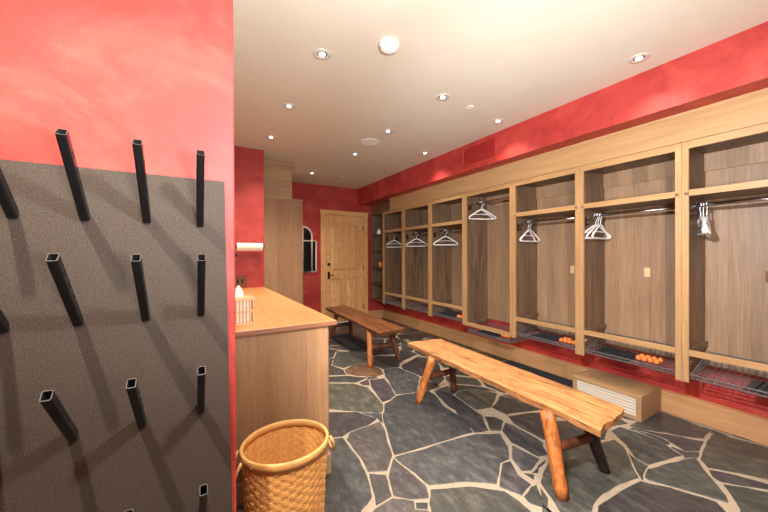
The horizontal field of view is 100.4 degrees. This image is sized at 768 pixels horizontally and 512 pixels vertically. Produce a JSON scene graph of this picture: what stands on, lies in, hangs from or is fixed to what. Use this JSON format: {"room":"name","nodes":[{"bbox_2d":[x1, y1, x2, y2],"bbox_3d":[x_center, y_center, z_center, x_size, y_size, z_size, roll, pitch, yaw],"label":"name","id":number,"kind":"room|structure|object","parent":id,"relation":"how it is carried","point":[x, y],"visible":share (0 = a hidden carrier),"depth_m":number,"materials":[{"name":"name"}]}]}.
{"room":"changing room","nodes":[
{"label":"changing room","id":0,"kind":"room"},
{"bbox_2d":[0,0,235,511],"bbox_3d":[-1.501,0.002,0.810,2.036,3.003,0.120,0,0,-31],"label":"wall","id":1,"kind":"structure","parent":0,"point":[111,74],"depth_m":1.10,"materials":[{"name":"red paint"}]},
{"bbox_2d":[0,128,231,511],"bbox_3d":[-1.135,0.454,0.821,1.374,1.595,0.233,0,0,-31],"label":"dryer","id":2,"kind":"object","parent":1,"relation":"attached to","point":[115,393],"visible":1,"depth_m":1.06,"materials":[{"name":"black"}]},
{"bbox_2d":[234,146,263,287],"bbox_3d":[-2.945,-0.004,3.964,2.752,3.003,0.180,0,0,-31],"label":"wall","id":3,"kind":"structure","parent":0,"point":[248,162],"depth_m":4.48,"materials":[{"name":"red paint"}]},
{"bbox_2d":[235,275,246,286],"bbox_3d":[-1.977,0.346,4.423,0.140,0.158,0.011,0,0,-31],"label":"outlet plate","id":4,"kind":"object","parent":3,"relation":"attached to","point":[240,280],"visible":0.66,"depth_m":4.42,"materials":[{"name":"brown metal"}]},
{"bbox_2d":[235,243,264,250],"bbox_3d":[-1.856,-0.123,4.417,0.419,0.110,0.144,0,0,-31],"label":"wall lamp","id":5,"kind":"object","parent":3,"relation":"attached to","point":[239,246],"visible":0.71,"depth_m":4.36,"materials":[{"name":"white glass"}]},
{"bbox_2d":[292,182,383,312],"bbox_3d":[-2.524,-0.014,6.250,5.800,3.003,0.120,0,0,-31],"label":"wall","id":6,"kind":"structure","parent":0,"point":[315,197],"depth_m":6.85,"materials":[{"name":"red paint"}]},
{"bbox_2d":[264,159,293,198],"bbox_3d":[-2.232,-1.218,5.536,0.990,0.585,1.352,0,0,-31],"label":"upper cabinet","id":7,"kind":"object","parent":6,"relation":"attached to","point":[277,174],"visible":0.38,"depth_m":5.09,"materials":[{"name":"brown wood"}]},
{"bbox_2d":[303,226,316,271],"bbox_3d":[-1.646,-0.139,6.678,0.506,0.976,0.038,0,0,-31],"label":"window","id":8,"kind":"structure","parent":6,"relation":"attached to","point":[309,245],"depth_m":6.73,"materials":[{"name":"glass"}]},
{"bbox_2d":[320,209,367,321],"bbox_3d":[-0.888,0.240,7.180,1.150,2.475,0.180,0,0,-31],"label":"door","id":9,"kind":"structure","parent":6,"relation":"in","point":[344,234],"depth_m":7.15,"materials":[{"name":"brown wood"}]},
{"bbox_2d":[368,310,381,317],"bbox_3d":[-0.190,1.376,7.547,0.433,0.194,0.020,0,0,-31],"label":"baseboard","id":10,"kind":"structure","parent":6,"relation":"attached to","point":[377,313],"depth_m":7.54,"materials":[{"name":"beige wood"}]},
{"bbox_2d":[371,201,389,213],"bbox_3d":[-0.011,-1.046,7.037,0.020,0.237,1.076,0,0,-31],"label":"trim","id":11,"kind":"structure","parent":6,"relation":"attached to","point":[382,207],"depth_m":7.09,"materials":[{"name":"brown wood"}]},
{"bbox_2d":[233,0,767,188],"bbox_3d":[-0.162,-1.560,2.228,6.000,0.100,9.406,0,0,-31],"label":"ceiling","id":12,"kind":"structure","parent":0,"point":[514,61],"depth_m":2.52,"materials":[{"name":"beige paint"}]},
{"bbox_2d":[265,135,275,138],"bbox_3d":[-1.436,-1.506,4.066,0.132,0.012,0.132,0,0,-31],"label":"recessed light","id":13,"kind":"object","parent":12,"relation":"in","point":[266,136],"visible":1,"depth_m":4.05,"materials":[{"name":"white"}]},
{"bbox_2d":[282,103,295,108],"bbox_3d":[-0.957,-1.505,3.223,0.132,0.012,0.132,0,0,-31],"label":"recessed light","id":14,"kind":"object","parent":12,"relation":"in","point":[285,105],"visible":1,"depth_m":3.21,"materials":[{"name":"white"}]},
{"bbox_2d":[313,48,330,59],"bbox_3d":[-0.463,-1.504,2.392,0.132,0.012,0.132,0,0,-31],"label":"recessed light","id":15,"kind":"object","parent":12,"relation":"in","point":[322,54],"visible":1,"depth_m":2.38,"materials":[{"name":"silver metal"}]},
{"bbox_2d":[361,138,379,144],"bbox_3d":[-0.183,-1.515,4.255,0.252,0.006,0.252,0,0,-31],"label":"ceiling speaker","id":16,"kind":"object","parent":12,"relation":"attached to","point":[369,141],"visible":1,"depth_m":4.23,"materials":[{"name":"white plastic"}]},
{"bbox_2d":[383,129,392,132],"bbox_3d":[0.049,-1.511,3.885,0.132,0.012,0.132,0,0,-31],"label":"recessed light","id":17,"kind":"object","parent":12,"relation":"in","point":[384,130],"visible":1,"depth_m":3.87,"materials":[{"name":"white"}]},
{"bbox_2d":[379,37,398,54],"bbox_3d":[0.035,-1.484,2.277,0.144,0.054,0.144,0,0,-31],"label":"smoke detector","id":18,"kind":"object","parent":12,"relation":"attached to","point":[387,45],"visible":1,"depth_m":2.24,"materials":[{"name":"white plastic"}]},
{"bbox_2d":[436,93,449,100],"bbox_3d":[0.560,-1.510,3.051,0.132,0.012,0.132,0,0,-31],"label":"recessed light","id":19,"kind":"object","parent":12,"relation":"in","point":[441,97],"visible":1,"depth_m":3.04,"materials":[{"name":"white metal"}]},
{"bbox_2d":[492,119,503,123],"bbox_3d":[1.285,-1.515,3.607,0.132,0.012,0.132,0,0,-31],"label":"recessed light","id":20,"kind":"object","parent":12,"relation":"in","point":[496,121],"visible":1,"depth_m":3.60,"materials":[{"name":"white"}]},
{"bbox_2d":[628,53,649,63],"bbox_3d":[1.958,-1.514,2.457,0.132,0.012,0.132,0,0,-31],"label":"recessed light","id":21,"kind":"object","parent":12,"relation":"in","point":[638,58],"visible":1,"depth_m":2.45,"materials":[{"name":"white metal"}]},
{"bbox_2d":[236,318,767,511],"bbox_3d":[-0.149,1.521,2.239,5.800,0.062,9.206,0,0,-31],"label":"floor","id":22,"kind":"structure","parent":0,"point":[479,447],"depth_m":2.39,"materials":[{"name":"grey stone"}]},
{"bbox_2d":[235,326,330,507],"bbox_3d":[-1.692,0.987,3.007,1.528,1.018,2.733,0,0,-31],"label":"base cabinet","id":23,"kind":"object","parent":22,"relation":"on","point":[283,375],"visible":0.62,"depth_m":2.04,"materials":[{"name":"brown wood"}]},
{"bbox_2d":[235,287,336,336],"bbox_3d":[-1.685,0.463,3.004,1.542,0.030,2.744,0,0,-31],"label":"countertop","id":24,"kind":"structure","parent":23,"relation":"on","point":[274,312],"depth_m":2.36,"materials":[{"name":"wood"}]},
{"bbox_2d":[235,286,254,325],"bbox_3d":[-0.971,0.323,2.133,0.180,0.250,0.180,0,0,-31],"label":"tissue box","id":25,"kind":"object","parent":24,"relation":"on","point":[244,304],"visible":0.62,"depth_m":2.09,"materials":[{"name":"brown"}]},
{"bbox_2d":[264,197,302,304],"bbox_3d":[-2.152,0.282,5.589,1.165,2.413,1.345,0,0,-31],"label":"tall cabinet","id":26,"kind":"object","parent":22,"relation":"on","point":[283,217],"visible":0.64,"depth_m":5.15,"materials":[{"name":"brown wood"}]},
{"bbox_2d":[236,419,334,511],"bbox_3d":[-0.531,1.245,1.737,0.456,0.501,0.450,0,0,14],"label":"wicker basket","id":27,"kind":"object","parent":22,"relation":"on","point":[269,485],"visible":0.99,"depth_m":1.63,"materials":[{"name":"wicker"}]},
{"bbox_2d":[332,334,366,349],"bbox_3d":[-0.590,1.463,5.487,0.356,0.032,0.966,0,0,-31],"label":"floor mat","id":28,"kind":"object","parent":22,"relation":"on","point":[349,341],"visible":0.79,"depth_m":5.46,"materials":[{"name":"grey rubber"}]},
{"bbox_2d":[325,305,405,367],"bbox_3d":[-0.415,1.222,5.147,0.549,0.520,2.310,0,0,-31],"label":"bench","id":29,"kind":"object","parent":22,"relation":"on","point":[380,327],"visible":0.98,"depth_m":4.51,"materials":[{"name":"brown wood"}]},
{"bbox_2d":[407,339,624,501],"bbox_3d":[0.900,1.227,2.799,0.587,0.516,2.050,0,0,-31],"label":"bench","id":30,"kind":"object","parent":22,"relation":"on","point":[594,415],"visible":1,"depth_m":2.23,"materials":[{"name":"wood"}]},
{"bbox_2d":[504,360,572,385],"bbox_3d":[1.938,1.466,4.069,0.175,0.018,0.900,0,0,-31],"label":"rubber mat","id":31,"kind":"object","parent":22,"relation":"on","point":[541,373],"visible":0.85,"depth_m":3.99,"materials":[{"name":"grey rubber"}]},
{"bbox_2d":[573,368,660,421],"bbox_3d":[2.312,1.366,3.207,0.414,0.225,0.600,0,0,-31],"label":"vent box","id":32,"kind":"object","parent":22,"relation":"on","point":[641,401],"visible":0.84,"depth_m":3.05,"materials":[{"name":"brown wood"}]},
{"bbox_2d":[384,301,767,417],"bbox_3d":[2.385,-0.025,3.731,0.100,3.003,9.406,0,0,-31],"label":"wall","id":33,"kind":"structure","parent":0,"point":[735,399],"depth_m":3.25,"materials":[{"name":"red paint"}]},
{"bbox_2d":[370,212,382,302],"bbox_3d":[0.040,0.029,7.106,0.485,1.910,0.558,0,0,-31],"label":"shelf unit","id":34,"kind":"object","parent":33,"relation":"attached to","point":[376,219],"visible":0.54,"depth_m":7.26,"materials":[{"name":"brown wood"}]},
{"bbox_2d":[383,207,402,308],"bbox_3d":[0.375,0.042,6.536,0.486,1.935,0.758,0,0,-31],"label":"locker","id":35,"kind":"object","parent":33,"relation":"attached to","point":[392,219],"visible":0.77,"depth_m":6.81,"materials":[{"name":"brown wood"}]},
{"bbox_2d":[385,294,401,306],"bbox_3d":[0.363,0.902,6.530,0.430,0.155,0.669,0,0,-31],"label":"wire basket","id":36,"kind":"object","parent":35,"relation":"on","point":[390,299],"depth_m":6.79,"materials":[{"name":"grey metal"}]},
{"bbox_2d":[403,201,429,315],"bbox_3d":[0.772,0.043,5.862,0.486,1.935,0.803,0,0,-31],"label":"locker","id":37,"kind":"object","parent":33,"relation":"attached to","point":[416,260],"visible":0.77,"depth_m":6.17,"materials":[{"name":"brown wood"}]},
{"bbox_2d":[403,226,428,230],"bbox_3d":[0.765,-0.505,5.857,0.473,0.024,0.772,0,0,-31],"label":"shelf","id":38,"kind":"object","parent":37,"relation":"attached to","point":[415,228],"depth_m":5.89,"materials":[{"name":"brown wood"}]},
{"bbox_2d":[405,298,427,312],"bbox_3d":[0.761,0.903,5.856,0.430,0.155,0.714,0,0,-31],"label":"wire basket","id":39,"kind":"object","parent":37,"relation":"on","point":[409,303],"depth_m":6.13,"materials":[{"name":"grey metal"}]},
{"bbox_2d":[406,233,427,246],"bbox_3d":[0.619,-0.313,6.076,0.428,0.270,0.018,0,0,7],"label":"hanger","id":40,"kind":"object","parent":37,"relation":"hanging from","point":[415,233],"visible":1,"depth_m":6.07,"materials":[{"name":"white plastic"}]},
{"bbox_2d":[429,193,463,324],"bbox_3d":[1.181,0.044,5.168,0.486,1.935,0.803,0,0,-31],"label":"locker","id":41,"kind":"object","parent":33,"relation":"attached to","point":[447,213],"visible":0.71,"depth_m":5.46,"materials":[{"name":"brown wood"}]},
{"bbox_2d":[433,230,457,244],"bbox_3d":[1.035,-0.312,5.369,0.428,0.270,0.018,0,0,2],"label":"hanger","id":42,"kind":"object","parent":41,"relation":"hanging from","point":[444,230],"visible":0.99,"depth_m":5.37,"materials":[{"name":"white plastic"}]},
{"bbox_2d":[432,303,461,321],"bbox_3d":[1.170,0.904,5.163,0.430,0.155,0.714,0,0,-31],"label":"wire basket","id":43,"kind":"object","parent":41,"relation":"on","point":[436,308],"depth_m":5.44,"materials":[{"name":"grey metal"}]},
{"bbox_2d":[437,311,461,317],"bbox_3d":[1.082,0.958,5.253,0.270,0.030,0.350,0,0,-31],"label":"rubber mat","id":44,"kind":"object","parent":41,"relation":"in","point":[451,314],"visible":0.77,"depth_m":5.21,"materials":[{"name":"grey rubber"}]},
{"bbox_2d":[438,224,461,227],"bbox_3d":[1.174,-0.504,5.164,0.473,0.024,0.772,0,0,-31],"label":"shelf","id":45,"kind":"object","parent":41,"relation":"attached to","point":[439,225],"depth_m":5.26,"materials":[{"name":"brown wood"}]},
{"bbox_2d":[464,182,533,343],"bbox_3d":[1.597,0.092,4.465,0.485,2.030,0.828,0,0,-31],"label":"locker","id":46,"kind":"object","parent":33,"relation":"attached to","point":[488,264],"visible":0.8,"depth_m":4.74,"materials":[{"name":"brown wood"}]},
{"bbox_2d":[468,203,492,219],"bbox_3d":[1.425,-0.666,4.705,0.428,0.270,0.018,0,0,-18],"label":"hanger","id":47,"kind":"object","parent":46,"relation":"hanging from","point":[479,203],"visible":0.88,"depth_m":4.70,"materials":[{"name":"white plastic"}]},
{"bbox_2d":[471,201,495,219],"bbox_3d":[1.440,-0.666,4.679,0.428,0.270,0.018,0,0,-5],"label":"hanger","id":48,"kind":"object","parent":46,"relation":"hanging from","point":[482,201],"visible":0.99,"depth_m":4.68,"materials":[{"name":"white plastic"}]},
{"bbox_2d":[475,330,501,336],"bbox_3d":[1.514,1.084,4.522,0.270,0.030,0.350,0,0,-31],"label":"rubber mat","id":49,"kind":"object","parent":46,"relation":"in","point":[481,331],"visible":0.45,"depth_m":4.44,"materials":[{"name":"grey rubber"}]},
{"bbox_2d":[467,322,529,343],"bbox_3d":[1.585,1.060,4.459,0.430,0.095,0.739,0,0,-31],"label":"wire basket","id":50,"kind":"object","parent":46,"relation":"on","point":[474,326],"depth_m":4.33,"materials":[{"name":"grey metal"}]},
{"bbox_2d":[512,167,579,353],"bbox_3d":[2.011,0.045,3.760,0.486,1.935,0.803,0,0,-31],"label":"locker","id":51,"kind":"object","parent":33,"relation":"attached to","point":[545,291],"visible":0.8,"depth_m":3.98,"materials":[{"name":"brown wood"}]},
{"bbox_2d":[520,221,535,241],"bbox_3d":[1.820,-0.310,4.038,0.428,0.270,0.018,0,0,-43],"label":"hanger","id":52,"kind":"object","parent":51,"relation":"hanging from","point":[527,221],"visible":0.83,"depth_m":4.04,"materials":[{"name":"white plastic"}]},
{"bbox_2d":[519,225,539,241],"bbox_3d":[1.832,-0.310,4.017,0.428,0.270,0.018,0,0,-33],"label":"hanger","id":53,"kind":"object","parent":51,"relation":"hanging from","point":[530,225],"visible":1,"depth_m":4.01,"materials":[{"name":"white plastic"}]},
{"bbox_2d":[513,207,576,218],"bbox_3d":[2.005,-0.502,3.755,0.473,0.024,0.772,0,0,-31],"label":"shelf","id":54,"kind":"object","parent":51,"relation":"attached to","point":[558,212],"depth_m":3.78,"materials":[{"name":"brown wood"}]},
{"bbox_2d":[517,320,574,349],"bbox_3d":[2.000,0.905,3.754,0.430,0.155,0.714,0,0,-31],"label":"wire basket","id":55,"kind":"object","parent":51,"relation":"on","point":[522,327],"depth_m":3.99,"materials":[{"name":"grey metal"}]},
{"bbox_2d":[529,332,563,342],"bbox_3d":[1.935,0.960,3.806,0.270,0.030,0.310,0,0,-31],"label":"rubber mat","id":56,"kind":"object","parent":51,"relation":"in","point":[543,335],"visible":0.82,"depth_m":3.76,"materials":[{"name":"grey rubber"}]},
{"bbox_2d":[358,21,767,205],"bbox_3d":[2.035,-1.343,3.523,0.700,0.364,9.206,0,0,-31],"label":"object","id":57,"kind":"structure","parent":33,"relation":"attached to","point":[735,65],"depth_m":2.80,"materials":[{"name":"red paint"}]},
{"bbox_2d":[462,136,495,168],"bbox_3d":[1.234,-1.343,4.185,0.008,0.270,0.570,0,0,-31],"label":"air vent","id":58,"kind":"object","parent":57,"relation":"attached to","point":[493,139],"visible":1,"depth_m":4.17,"materials":[{"name":"red metal"}]},
{"bbox_2d":[382,309,767,445],"bbox_3d":[2.317,1.380,3.693,0.072,0.194,9.206,0,0,-31],"label":"baseboard","id":59,"kind":"structure","parent":33,"relation":"attached to","point":[753,427],"depth_m":3.68,"materials":[{"name":"beige wood"}]},
{"bbox_2d":[389,87,767,209],"bbox_3d":[1.679,-1.042,3.850,0.030,0.237,6.130,0,0,-31],"label":"trim","id":60,"kind":"structure","parent":33,"relation":"attached to","point":[750,109],"depth_m":2.94,"materials":[{"name":"brown wood"}]},
{"bbox_2d":[579,143,681,380],"bbox_3d":[2.420,0.046,3.067,0.486,1.935,0.803,0,0,-31],"label":"locker","id":61,"kind":"object","parent":33,"relation":"attached to","point":[637,196],"visible":0.78,"depth_m":3.22,"materials":[{"name":"brown wood"}]},
{"bbox_2d":[586,213,608,238],"bbox_3d":[2.232,-0.310,3.338,0.428,0.270,0.018,0,0,-29],"label":"hanger","id":62,"kind":"object","parent":61,"relation":"hanging from","point":[595,226],"visible":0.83,"depth_m":3.29,"materials":[{"name":"white plastic"}]},
{"bbox_2d":[585,214,610,238],"bbox_3d":[2.222,-0.310,3.356,0.428,0.270,0.018,0,0,-16],"label":"hanger","id":63,"kind":"object","parent":61,"relation":"hanging from","point":[588,229],"visible":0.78,"depth_m":3.36,"materials":[{"name":"white plastic"}]},
{"bbox_2d":[591,213,607,238],"bbox_3d":[2.245,-0.310,3.317,0.428,0.270,0.018,0,0,-36],"label":"hanger","id":64,"kind":"object","parent":61,"relation":"hanging from","point":[600,224],"visible":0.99,"depth_m":3.29,"materials":[{"name":"white plastic"}]},
{"bbox_2d":[594,346,640,360],"bbox_3d":[2.309,0.961,3.173,0.270,0.030,0.320,0,0,-31],"label":"rubber mat","id":65,"kind":"object","parent":61,"relation":"in","point":[607,350],"visible":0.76,"depth_m":3.14,"materials":[{"name":"grey rubber"}]},
{"bbox_2d":[585,332,674,374],"bbox_3d":[2.409,0.906,3.061,0.430,0.155,0.714,0,0,-31],"label":"wire basket","id":66,"kind":"object","parent":61,"relation":"on","point":[588,350],"depth_m":3.08,"materials":[{"name":"grey metal"}]},
{"bbox_2d":[581,194,678,210],"bbox_3d":[2.413,-0.501,3.062,0.473,0.024,0.772,0,0,-31],"label":"shelf","id":67,"kind":"object","parent":61,"relation":"attached to","point":[655,200],"depth_m":3.04,"materials":[{"name":"brown wood"}]},
{"bbox_2d":[644,268,649,276],"bbox_3d":[2.615,0.162,3.181,0.012,0.090,0.050,0,0,-31],"label":"switch plate","id":68,"kind":"object","parent":61,"relation":"attached to","point":[646,270],"visible":1,"depth_m":3.18,"materials":[{"name":"beige plastic"}]},
{"bbox_2d":[653,359,659,364],"bbox_3d":[2.454,0.952,2.878,0.060,0.046,0.046,0,0,-39],"label":"roll","id":69,"kind":"object","parent":61,"relation":"in","point":[656,361],"visible":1,"depth_m":2.86,"materials":[{"name":"orange"}]},
{"bbox_2d":[682,123,767,397],"bbox_3d":[2.829,0.047,2.373,0.486,1.935,0.803,0,0,-31],"label":"locker","id":70,"kind":"object","parent":33,"relation":"attached to","point":[725,286],"visible":0.94,"depth_m":2.62,"materials":[{"name":"brown wood"}]},
{"bbox_2d":[697,203,708,234],"bbox_3d":[2.632,-0.309,2.660,0.018,0.270,0.428,0,0,34],"label":"hanger","id":71,"kind":"object","parent":70,"relation":"hanging from","point":[700,216],"visible":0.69,"depth_m":2.64,"materials":[{"name":"white plastic"}]},
{"bbox_2d":[701,202,706,235],"bbox_3d":[2.641,-0.309,2.645,0.018,0.270,0.428,0,0,43],"label":"hanger","id":72,"kind":"object","parent":70,"relation":"hanging from","point":[703,216],"visible":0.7,"depth_m":2.63,"materials":[{"name":"white plastic"}]},
{"bbox_2d":[702,202,710,234],"bbox_3d":[2.651,-0.309,2.628,0.428,0.270,0.018,0,0,-39],"label":"hanger","id":73,"kind":"object","parent":70,"relation":"hanging from","point":[706,220],"visible":0.89,"depth_m":2.63,"materials":[{"name":"white plastic"}]},
{"bbox_2d":[684,187,767,199],"bbox_3d":[2.822,-0.500,2.368,0.473,0.024,0.772,0,0,-31],"label":"shelf","id":74,"kind":"object","parent":70,"relation":"attached to","point":[708,193],"depth_m":2.51,"materials":[{"name":"brown wood"}]},
{"bbox_2d":[690,351,767,397],"bbox_3d":[2.818,0.907,2.367,0.430,0.155,0.714,0,0,-31],"label":"wire basket","id":75,"kind":"object","parent":70,"relation":"on","point":[696,368],"depth_m":2.56,"materials":[{"name":"grey metal"}]},
{"bbox_2d":[744,380,767,394],"bbox_3d":[2.852,0.962,2.251,0.270,0.030,0.380,0,0,-31],"label":"rubber mat","id":76,"kind":"object","parent":70,"relation":"in","point":[757,385],"visible":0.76,"depth_m":2.35,"materials":[{"name":"grey rubber"}]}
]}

